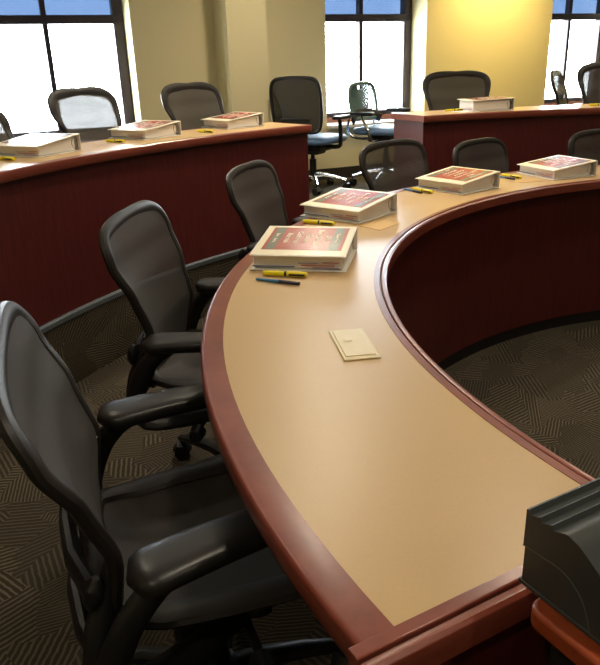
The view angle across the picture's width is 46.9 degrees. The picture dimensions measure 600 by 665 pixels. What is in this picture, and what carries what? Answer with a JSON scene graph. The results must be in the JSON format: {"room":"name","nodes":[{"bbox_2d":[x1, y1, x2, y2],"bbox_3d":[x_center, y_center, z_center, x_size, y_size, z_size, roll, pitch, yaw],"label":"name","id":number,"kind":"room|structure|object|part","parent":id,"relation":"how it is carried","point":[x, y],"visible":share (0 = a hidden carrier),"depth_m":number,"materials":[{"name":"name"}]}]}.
{"room":"lecture classroom","nodes":[
{"label":"lecture classroom","id":0,"kind":"room"},
{"bbox_2d":[0,176,368,438],"bbox_3d":[3.216,-0.018,3.013,11.800,0.334,9.305,-11,23,-22],"label":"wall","id":1,"kind":"structure","parent":0,"point":[93,339],"depth_m":3.36,"materials":[{"name":"carpet"}]},
{"bbox_2d":[0,111,13,141],"bbox_3d":[-1.326,-0.645,3.356,0.622,0.877,0.646,6,22,19],"label":"office chair","id":2,"kind":"object","parent":1,"relation":"on","point":[6,133],"visible":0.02,"depth_m":3.52,"materials":[{"name":"plastic"}]},
{"bbox_2d":[47,86,121,141],"bbox_3d":[-1.008,-0.948,4.043,0.623,0.927,0.646,9,24,27],"label":"office chair","id":3,"kind":"object","parent":1,"relation":"on","point":[89,112],"visible":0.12,"depth_m":4.04,"materials":[{"name":"black fabric"}]},
{"bbox_2d":[39,247,246,332],"bbox_3d":[1.752,-0.059,2.814,6.754,0.030,4.724,-9,22,-17],"label":"trim","id":4,"kind":"structure","parent":1,"relation":"attached to","point":[50,325],"depth_m":3.28,"materials":[{"name":"grey rubber"}]},
{"bbox_2d":[0,122,311,326],"bbox_3d":[-1.018,-0.278,2.664,1.127,0.662,4.562,4,22,16],"label":"curved desk","id":5,"kind":"object","parent":1,"relation":"on","point":[54,209],"visible":0.79,"depth_m":3.26,"materials":[{"name":"red laminate"}]},
{"bbox_2d":[0,156,14,160],"bbox_3d":[-1.258,-0.740,2.939,0.133,0.016,0.020,11,25,30],"label":"pen","id":6,"kind":"object","parent":5,"relation":"on","point":[1,157],"visible":1,"depth_m":2.92,"materials":[{"name":"yellow plastic"}]},
{"bbox_2d":[0,133,81,157],"bbox_3d":[-1.204,-0.854,3.146,0.292,0.077,0.268,8,23,24],"label":"ring binder","id":7,"kind":"object","parent":5,"relation":"on","point":[32,145],"visible":1,"depth_m":3.09,"materials":[{"name":"white plastic"}]},
{"bbox_2d":[106,139,124,142],"bbox_3d":[-0.941,-0.975,3.522,0.133,0.016,0.020,12,25,33],"label":"pen","id":8,"kind":"object","parent":5,"relation":"on","point":[107,140],"visible":1,"depth_m":3.52,"materials":[{"name":"yellow plastic"}]},
{"bbox_2d":[108,120,181,139],"bbox_3d":[-0.845,-1.103,3.758,0.292,0.077,0.268,13,26,34],"label":"ring binder","id":9,"kind":"object","parent":5,"relation":"on","point":[144,129],"visible":1,"depth_m":3.70,"materials":[{"name":"white plastic"}]},
{"bbox_3d":[-0.827,-0.552,2.496,0.698,0.043,4.034,4,22,16],"label":"edge trim","id":10,"kind":"part","parent":5,"relation":"part of","materials":[{"name":"brown wood"}]},
{"bbox_2d":[197,129,213,132],"bbox_3d":[-0.536,-1.141,3.917,0.133,0.016,0.020,17,28,41],"label":"pen","id":11,"kind":"object","parent":5,"relation":"on","point":[198,130],"visible":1,"depth_m":3.91,"materials":[{"name":"yellow plastic"}]},
{"bbox_2d":[201,112,263,128],"bbox_3d":[-0.415,-1.299,4.230,0.268,0.077,0.292,-18,26,-36],"label":"ring binder","id":12,"kind":"object","parent":5,"relation":"on","point":[234,120],"visible":1,"depth_m":4.17,"materials":[{"name":"white plastic"}]},
{"bbox_2d":[161,82,224,129],"bbox_3d":[-0.444,-1.089,4.358,0.622,0.927,0.646,12,25,32],"label":"office chair","id":13,"kind":"object","parent":1,"relation":"on","point":[187,103],"visible":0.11,"depth_m":4.37,"materials":[{"name":"black fabric"}]},
{"bbox_2d":[269,76,350,195],"bbox_3d":[0.115,-1.676,5.828,0.627,0.930,0.615,11,24,30],"label":"chair","id":14,"kind":"object","parent":1,"relation":"on","point":[293,99],"visible":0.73,"depth_m":5.55,"materials":[{"name":"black fabric"}]},
{"bbox_3d":[-0.032,-1.815,5.529,0.490,0.447,0.065,11,24,30],"label":"backrest","id":15,"kind":"part","parent":14,"relation":"part of","materials":[{"name":"black fabric"}]},
{"bbox_3d":[0.125,-1.277,5.795,0.060,0.069,0.274,-3,21,-3],"label":"leg","id":16,"kind":"part","parent":14,"relation":"part of","materials":[{"name":"metal"}]},
{"bbox_3d":[0.111,-1.636,5.835,0.491,0.061,0.474,11,24,30],"label":"seat","id":17,"kind":"part","parent":14,"relation":"part of","materials":[{"name":"blue fabric"}]},
{"bbox_3d":[0.266,-1.323,5.903,0.274,0.069,0.060,3,22,14],"label":"leg","id":18,"kind":"part","parent":14,"relation":"part of","materials":[{"name":"metal"}]},
{"bbox_3d":[0.275,-1.637,5.699,0.175,0.243,0.049,11,24,30],"label":"armrest","id":19,"kind":"part","parent":14,"relation":"part of","materials":[{"name":"black plastic"}]},
{"bbox_2d":[346,81,409,185],"bbox_3d":[0.758,-1.701,5.931,0.618,0.861,0.627,15,27,37],"label":"chair","id":20,"kind":"object","parent":1,"relation":"on","point":[360,110],"visible":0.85,"depth_m":5.93,"materials":[{"name":"blue fabric"}]},
{"bbox_3d":[0.597,-1.401,6.073,0.274,0.069,0.060,0,21,4],"label":"leg","id":21,"kind":"part","parent":20,"relation":"part of","materials":[{"name":"metal"}]},
{"bbox_3d":[0.548,-2.007,5.990,0.074,0.319,0.426,15,27,37],"label":"backrest","id":22,"kind":"part","parent":20,"relation":"part of","materials":[{"name":"grey plastic"}]},
{"bbox_3d":[0.600,-1.705,5.760,0.205,0.219,0.093,-9,22,-17],"label":"armrest","id":23,"kind":"part","parent":20,"relation":"part of","materials":[{"name":"metal"}]},
{"bbox_3d":[0.751,-1.740,5.922,0.474,0.061,0.491,15,27,37],"label":"seat","id":24,"kind":"part","parent":20,"relation":"part of","materials":[{"name":"blue fabric"}]},
{"bbox_2d":[422,70,490,110],"bbox_3d":[1.256,-1.516,5.315,0.646,0.927,0.622,-3,21,-2],"label":"office chair","id":25,"kind":"object","parent":1,"relation":"on","point":[441,89],"visible":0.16,"depth_m":5.43,"materials":[{"name":"black plastic"}]},
{"bbox_2d":[391,104,599,172],"bbox_3d":[2.718,-1.226,4.791,4.143,0.662,0.997,2,22,11],"label":"curved desk","id":26,"kind":"object","parent":1,"relation":"on","point":[528,133],"visible":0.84,"depth_m":4.80,"materials":[{"name":"red laminate"}]},
{"bbox_3d":[0.768,-1.191,4.915,0.029,0.630,0.383,-10,22,-20],"label":"panel","id":27,"kind":"part","parent":26,"relation":"part of","materials":[{"name":"brown wood"}]},
{"bbox_3d":[0.743,-1.485,4.777,0.014,0.043,0.454,-10,22,-20],"label":"trim","id":28,"kind":"part","parent":26,"relation":"part of","materials":[{"name":"brown wood"}]},
{"bbox_2d":[443,110,481,112],"bbox_3d":[1.181,-1.576,4.914,0.216,0.002,0.280,-9,22,-19],"label":"paper sheets","id":29,"kind":"object","parent":26,"relation":"on","point":[463,111],"visible":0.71,"depth_m":4.84,"materials":[{"name":"beige paper"}]},
{"bbox_2d":[445,108,462,110],"bbox_3d":[1.097,-1.583,4.917,0.133,0.016,0.020,-5,21,-8],"label":"pen","id":30,"kind":"object","parent":29,"relation":"on","point":[459,109],"visible":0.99,"depth_m":4.91,"materials":[{"name":"yellow plastic"}]},
{"bbox_3d":[2.745,-1.583,4.850,4.123,0.041,0.623,2,22,11],"label":"trim","id":31,"kind":"part","parent":26,"relation":"part of","materials":[{"name":"brown wood"}]},
{"bbox_2d":[457,96,514,111],"bbox_3d":[1.319,-1.631,4.928,0.310,0.081,0.292,-4,21,-7],"label":"ring binder","id":32,"kind":"object","parent":26,"relation":"on","point":[497,103],"visible":1,"depth_m":4.82,"materials":[{"name":"white plastic"}]},
{"bbox_3d":[2.667,-1.439,4.488,3.661,0.043,0.569,2,22,11],"label":"edge trim","id":33,"kind":"part","parent":26,"relation":"part of","materials":[{"name":"brown wood"}]},
{"bbox_2d":[550,69,568,104],"bbox_3d":[2.561,-1.891,6.213,0.622,0.897,0.646,10,24,28],"label":"office chair","id":34,"kind":"object","parent":1,"relation":"on","point":[556,77],"visible":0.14,"depth_m":6.26,"materials":[{"name":"black plastic"}]},
{"bbox_2d":[576,62,599,103],"bbox_3d":[2.542,-1.666,5.556,0.646,0.952,0.623,0,21,5],"label":"office chair","id":35,"kind":"object","parent":1,"relation":"on","point":[588,75],"visible":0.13,"depth_m":5.68,"materials":[{"name":"black plastic"}]},
{"bbox_2d":[212,0,270,121],"bbox_3d":[-0.476,-2.208,5.660,0.331,2.750,0.330,-11,23,-22],"label":"column","id":36,"kind":"structure","parent":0,"point":[240,27],"depth_m":5.52,"materials":[{"name":"paint"}]},
{"bbox_2d":[309,165,362,180],"bbox_3d":[1.339,-1.630,6.754,11.800,0.100,0.345,-11,23,-22],"label":"baseboard","id":37,"kind":"structure","parent":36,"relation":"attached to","point":[344,172],"depth_m":6.52,"materials":[{"name":"rubber"}]},
{"bbox_2d":[0,317,599,664],"bbox_3d":[3.230,0.191,3.076,12.000,0.100,10.300,-11,23,-22],"label":"floor","id":38,"kind":"structure","parent":0,"point":[545,384],"depth_m":2.54,"materials":[{"name":"carpet"}]},
{"bbox_2d":[99,200,224,461],"bbox_3d":[-0.203,0.082,2.188,0.622,0.961,0.646,1,21,7],"label":"office chair","id":39,"kind":"object","parent":38,"relation":"on","point":[140,249],"visible":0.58,"depth_m":2.07,"materials":[{"name":"black fabric"}]},
{"bbox_3d":[-0.454,-0.122,2.143,0.129,0.533,0.531,1,21,7],"label":"backrest","id":40,"kind":"part","parent":39,"relation":"part of","materials":[{"name":"fabric"}]},
{"bbox_3d":[-0.428,0.145,1.955,0.164,0.266,0.072,8,23,25],"label":"armrest","id":41,"kind":"part","parent":39,"relation":"part of","materials":[{"name":"black plastic"}]},
{"bbox_3d":[-0.196,0.097,2.193,0.535,0.091,0.496,1,21,7],"label":"seat frame","id":42,"kind":"part","parent":39,"relation":"part of","materials":[{"name":"plastic"}]},
{"bbox_3d":[-0.298,0.281,2.092,0.047,0.047,0.145,1,21,7],"label":"tilt knob","id":43,"kind":"part","parent":39,"relation":"part of","materials":[{"name":"black plastic"}]},
{"bbox_3d":[-0.335,0.395,2.433,0.284,0.069,0.060,18,29,41],"label":"leg","id":44,"kind":"part","parent":39,"relation":"part of","materials":[{"name":"black plastic"}]},
{"bbox_3d":[-0.360,-0.047,2.448,0.164,0.266,0.072,-6,21,-10],"label":"armrest","id":45,"kind":"part","parent":39,"relation":"part of","materials":[{"name":"black plastic"}]},
{"bbox_3d":[-0.362,0.463,2.259,0.284,0.069,0.060,-12,23,-25],"label":"leg","id":46,"kind":"part","parent":39,"relation":"part of","materials":[{"name":"black plastic"}]},
{"bbox_2d":[0,301,347,664],"bbox_3d":[-0.179,0.395,1.380,0.653,0.955,0.652,-9,22,-18],"label":"office chair","id":47,"kind":"object","parent":38,"relation":"on","point":[179,549],"visible":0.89,"depth_m":1.22,"materials":[{"name":"plastic"}]},
{"bbox_3d":[-0.416,0.232,1.227,0.129,0.533,0.584,-12,23,-16],"label":"backrest","id":48,"kind":"part","parent":47,"relation":"part of","materials":[{"name":"plastic"}]},
{"bbox_3d":[-0.436,0.303,1.548,0.164,0.266,0.072,-18,26,-35],"label":"armrest","id":49,"kind":"part","parent":47,"relation":"part of","materials":[{"name":"black plastic"}]},
{"bbox_3d":[-0.256,0.478,1.077,0.164,0.266,0.072,-2,21,0],"label":"armrest","id":50,"kind":"part","parent":47,"relation":"part of","materials":[{"name":"black plastic"}]},
{"bbox_3d":[-0.333,0.733,1.555,0.284,0.069,0.060,5,22,17],"label":"leg","id":51,"kind":"part","parent":47,"relation":"part of","materials":[{"name":"black plastic"}]},
{"bbox_3d":[-0.158,0.405,1.390,0.535,0.091,0.496,-9,22,-18],"label":"seat frame","id":52,"kind":"part","parent":47,"relation":"part of","materials":[{"name":"plastic"}]},
{"bbox_3d":[-0.182,0.688,1.659,0.060,0.069,0.284,-2,21,0],"label":"leg","id":53,"kind":"part","parent":47,"relation":"part of","materials":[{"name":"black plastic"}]},
{"bbox_3d":[-0.082,0.583,1.290,0.047,0.047,0.145,-9,22,-18],"label":"tilt knob","id":54,"kind":"part","parent":47,"relation":"part of","materials":[{"name":"black plastic"}]},
{"bbox_3d":[-0.028,0.722,1.557,0.284,0.069,0.060,-9,22,-18],"label":"leg","id":55,"kind":"part","parent":47,"relation":"part of","materials":[{"name":"black plastic"}]},
{"bbox_2d":[225,160,308,260],"bbox_3d":[0.051,-0.314,3.233,0.622,0.931,0.646,6,22,20],"label":"office chair","id":56,"kind":"object","parent":38,"relation":"on","point":[254,190],"visible":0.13,"depth_m":3.20,"materials":[{"name":"black fabric"}]},
{"bbox_3d":[-0.222,-0.256,3.060,0.164,0.266,0.072,15,27,37],"label":"armrest","id":57,"kind":"part","parent":56,"relation":"part of","materials":[{"name":"black plastic"}]},
{"bbox_3d":[-0.186,-0.524,3.245,0.129,0.533,0.531,6,22,20],"label":"backrest","id":58,"kind":"part","parent":56,"relation":"part of","materials":[{"name":"fabric"}]},
{"bbox_2d":[359,138,428,191],"bbox_3d":[0.692,-0.502,3.629,0.646,0.956,0.622,-19,27,-38],"label":"office chair","id":59,"kind":"object","parent":38,"relation":"on","point":[394,164],"visible":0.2,"depth_m":3.68,"materials":[{"name":"black fabric"}]},
{"bbox_2d":[201,165,599,664],"bbox_3d":[1.615,-0.112,2.797,4.628,0.768,2.478,-12,23,-23],"label":"table","id":60,"kind":"object","parent":38,"relation":"on","point":[393,500],"visible":0.91,"depth_m":1.19,"materials":[{"name":"beige laminate"}]},
{"bbox_2d":[255,278,299,284],"bbox_3d":[-0.065,-0.144,1.948,0.140,0.011,0.012,8,23,25],"label":"ballpoint pen","id":61,"kind":"object","parent":60,"relation":"on","point":[257,279],"visible":1,"depth_m":1.94,"materials":[{"name":"blue plastic"}]},
{"bbox_2d":[263,270,307,276],"bbox_3d":[-0.044,-0.170,2.005,0.133,0.016,0.020,4,22,14],"label":"pen","id":62,"kind":"object","parent":60,"relation":"on","point":[265,272],"visible":1,"depth_m":2.00,"materials":[{"name":"yellow plastic"}]},
{"bbox_2d":[249,226,356,272],"bbox_3d":[0.017,-0.265,2.159,0.292,0.077,0.268,3,22,11],"label":"book","id":63,"kind":"object","parent":60,"relation":"on","point":[280,248],"visible":1,"depth_m":2.09,"materials":[{"name":"beige paper"}]},
{"bbox_2d":[303,219,334,224],"bbox_3d":[0.071,-0.422,2.649,0.133,0.016,0.020,9,24,26],"label":"pen","id":64,"kind":"object","parent":60,"relation":"on","point":[322,222],"visible":1,"depth_m":2.64,"materials":[{"name":"yellow plastic"}]},
{"bbox_2d":[300,187,396,223],"bbox_3d":[0.197,-0.518,2.799,0.292,0.077,0.268,15,27,38],"label":"ring binder","id":65,"kind":"object","parent":60,"relation":"on","point":[356,206],"visible":1,"depth_m":2.75,"materials":[{"name":"white plastic"}]},
{"bbox_2d":[329,328,380,360],"bbox_3d":[0.117,0.023,1.504,0.078,0.006,0.173,-5,21,-7],"label":"outlet cover","id":66,"kind":"object","parent":60,"relation":"on","point":[352,344],"visible":1,"depth_m":1.49,"materials":[{"name":"beige plastic"}]},
{"bbox_2d":[360,220,398,230],"bbox_3d":[0.301,-0.405,2.606,0.111,0.001,0.147,17,28,40],"label":"note card","id":67,"kind":"object","parent":60,"relation":"on","point":[379,225],"visible":1,"depth_m":2.60,"materials":[{"name":"beige paper"}]},
{"bbox_2d":[403,188,422,193],"bbox_3d":[0.528,-0.668,3.252,0.012,0.011,0.140,-13,24,-26],"label":"ballpoint pen","id":68,"kind":"object","parent":60,"relation":"on","point":[411,190],"visible":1,"depth_m":3.24,"materials":[{"name":"blue plastic"}]},
{"bbox_2d":[412,187,432,193],"bbox_3d":[0.573,-0.664,3.231,0.020,0.016,0.133,-15,25,-30],"label":"pen","id":69,"kind":"object","parent":60,"relation":"on","point":[413,188],"visible":0.94,"depth_m":3.21,"materials":[{"name":"yellow plastic"}]},
{"bbox_3d":[0.270,0.306,0.822,0.481,0.041,0.037,-13,24,-26],"label":"moulding","id":70,"kind":"part","parent":60,"relation":"part of","materials":[{"name":"brown wood"}]},
{"bbox_2d":[415,166,499,194],"bbox_3d":[0.749,-0.729,3.298,0.268,0.077,0.292,-17,26,-34],"label":"ring binder","id":71,"kind":"object","parent":60,"relation":"on","point":[452,179],"visible":1,"depth_m":3.24,"materials":[{"name":"white plastic"}]},
{"bbox_3d":[1.685,-0.393,2.509,3.747,0.041,1.980,-12,23,-23],"label":"edge moulding","id":72,"kind":"part","parent":60,"relation":"part of","materials":[{"name":"brown wood"}]},
{"bbox_3d":[1.690,-0.072,2.647,3.810,0.677,2.014,-12,23,-23],"label":"modesty panel","id":73,"kind":"part","parent":60,"relation":"part of","materials":[{"name":"brown wood"}]},
{"bbox_3d":[0.291,0.659,0.973,0.354,0.726,0.022,-13,24,-26],"label":"panel","id":74,"kind":"part","parent":60,"relation":"part of","materials":[{"name":"brown wood"}]},
{"bbox_2d":[500,176,514,179],"bbox_3d":[1.044,-0.793,3.531,0.013,0.011,0.140,-12,23,-25],"label":"ballpoint pen","id":75,"kind":"object","parent":60,"relation":"on","point":[505,177],"visible":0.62,"depth_m":3.51,"materials":[{"name":"blue plastic"}]},
{"bbox_2d":[501,173,521,178],"bbox_3d":[1.084,-0.802,3.544,0.020,0.016,0.133,-13,24,-27],"label":"pen","id":76,"kind":"object","parent":60,"relation":"on","point":[502,174],"visible":0.94,"depth_m":3.53,"materials":[{"name":"yellow plastic"}]},
{"bbox_2d":[515,179,541,182],"bbox_3d":[1.135,-0.755,3.440,0.126,0.001,0.085,-6,21,-9],"label":"note card","id":77,"kind":"object","parent":60,"relation":"on","point":[522,180],"visible":1,"depth_m":3.44,"materials":[{"name":"beige paper"}]},
{"bbox_2d":[516,155,597,179],"bbox_3d":[1.324,-0.857,3.578,0.268,0.077,0.292,-9,22,-19],"label":"ring binder","id":78,"kind":"object","parent":60,"relation":"on","point":[557,167],"visible":1,"depth_m":3.50,"materials":[{"name":"white plastic"}]},
{"bbox_2d":[453,137,509,172],"bbox_3d":[1.276,-0.670,4.097,0.646,0.896,0.622,-19,27,-37],"label":"office chair","id":79,"kind":"object","parent":38,"relation":"on","point":[487,153],"visible":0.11,"depth_m":4.18,"materials":[{"name":"black fabric"}]},
{"bbox_2d":[531,598,599,664],"bbox_3d":[0.650,0.668,0.818,0.640,0.797,0.494,-13,24,-26],"label":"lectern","id":80,"kind":"object","parent":38,"relation":"on","point":[570,645],"visible":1,"depth_m":0.70,"materials":[{"name":"orange wood"}]},
{"bbox_2d":[518,477,599,645],"bbox_3d":[0.422,0.216,0.768,0.342,0.096,0.136,-13,24,-26],"label":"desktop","id":81,"kind":"object","parent":80,"relation":"on","point":[561,564],"visible":1,"depth_m":0.71,"materials":[{"name":"grey plastic"}]},
{"bbox_3d":[0.423,0.258,0.785,0.342,0.005,0.136,-13,24,-26],"label":"plate","id":82,"kind":"part","parent":81,"relation":"part of","materials":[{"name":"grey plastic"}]},
{"bbox_2d":[568,129,599,164],"bbox_3d":[1.926,-0.689,4.039,0.646,0.931,0.622,-9,22,-17],"label":"office chair","id":83,"kind":"object","parent":38,"relation":"on","point":[585,144],"visible":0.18,"depth_m":4.10,"materials":[{"name":"black fabric"}]},
{"bbox_2d":[121,0,552,169],"bbox_3d":[0.544,-2.548,6.451,4.248,2.750,0.380,-11,23,-22],"label":"wall","id":84,"kind":"structure","parent":0,"point":[168,42],"depth_m":6.35,"materials":[{"name":"paint"}]},
{"bbox_2d":[325,0,411,128],"bbox_3d":[0.638,-2.802,6.351,1.052,1.710,0.380,-11,23,-22],"label":"window","id":85,"kind":"structure","parent":84,"relation":"in","point":[405,16],"depth_m":6.58,"materials":[{"name":"brown metal"}]},
{"bbox_3d":[0.666,-2.018,6.650,1.052,0.032,0.375,-11,23,-22],"label":"sill","id":86,"kind":"part","parent":85,"relation":"part of","materials":[{"name":"stone"}]},
{"bbox_2d":[325,0,399,13],"bbox_3d":[0.536,-3.287,6.368,1.032,0.708,0.056,-11,23,-22],"label":"window pane","id":87,"kind":"object","parent":85,"relation":"attached to","point":[331,6],"visible":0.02,"depth_m":6.49,"materials":[{"name":"blue glass"}]},
{"bbox_3d":[-1.909,-1.149,5.766,1.271,0.790,0.844,-2,21,0],"label":"wall","id":88,"kind":"structure","parent":0,"visible":0},
{"bbox_2d":[0,0,134,137],"bbox_3d":[-1.930,-2.300,5.278,1.222,1.710,0.380,-11,23,-22],"label":"window","id":89,"kind":"structure","parent":88,"relation":"in","point":[115,18],"depth_m":5.52,"materials":[{"name":"brown metal"}]},
{"bbox_2d":[0,0,109,14],"bbox_3d":[-2.032,-2.785,5.295,1.202,0.708,0.056,-11,23,-22],"label":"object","id":90,"kind":"object","parent":89,"relation":"attached to","point":[7,7],"visible":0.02,"depth_m":5.44,"materials":[{"name":"blue glass"}]},
{"bbox_3d":[2.962,-2.100,7.801,1.077,0.790,0.758,-2,21,0],"label":"wall","id":91,"kind":"structure","parent":0,"visible":0},
{"bbox_2d":[544,0,599,104],"bbox_3d":[2.941,-3.251,7.313,1.010,1.710,0.380,-11,23,-22],"label":"window","id":92,"kind":"structure","parent":91,"relation":"in","point":[568,16],"depth_m":7.52,"materials":[{"name":"brown metal"}]},
{"bbox_2d":[552,0,596,12],"bbox_3d":[2.840,-3.736,7.330,0.990,0.708,0.057,-11,23,-22],"label":"window pane","id":93,"kind":"object","parent":92,"relation":"attached to","point":[579,6],"visible":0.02,"depth_m":7.49,"materials":[{"name":"blue glass"}]}
]}

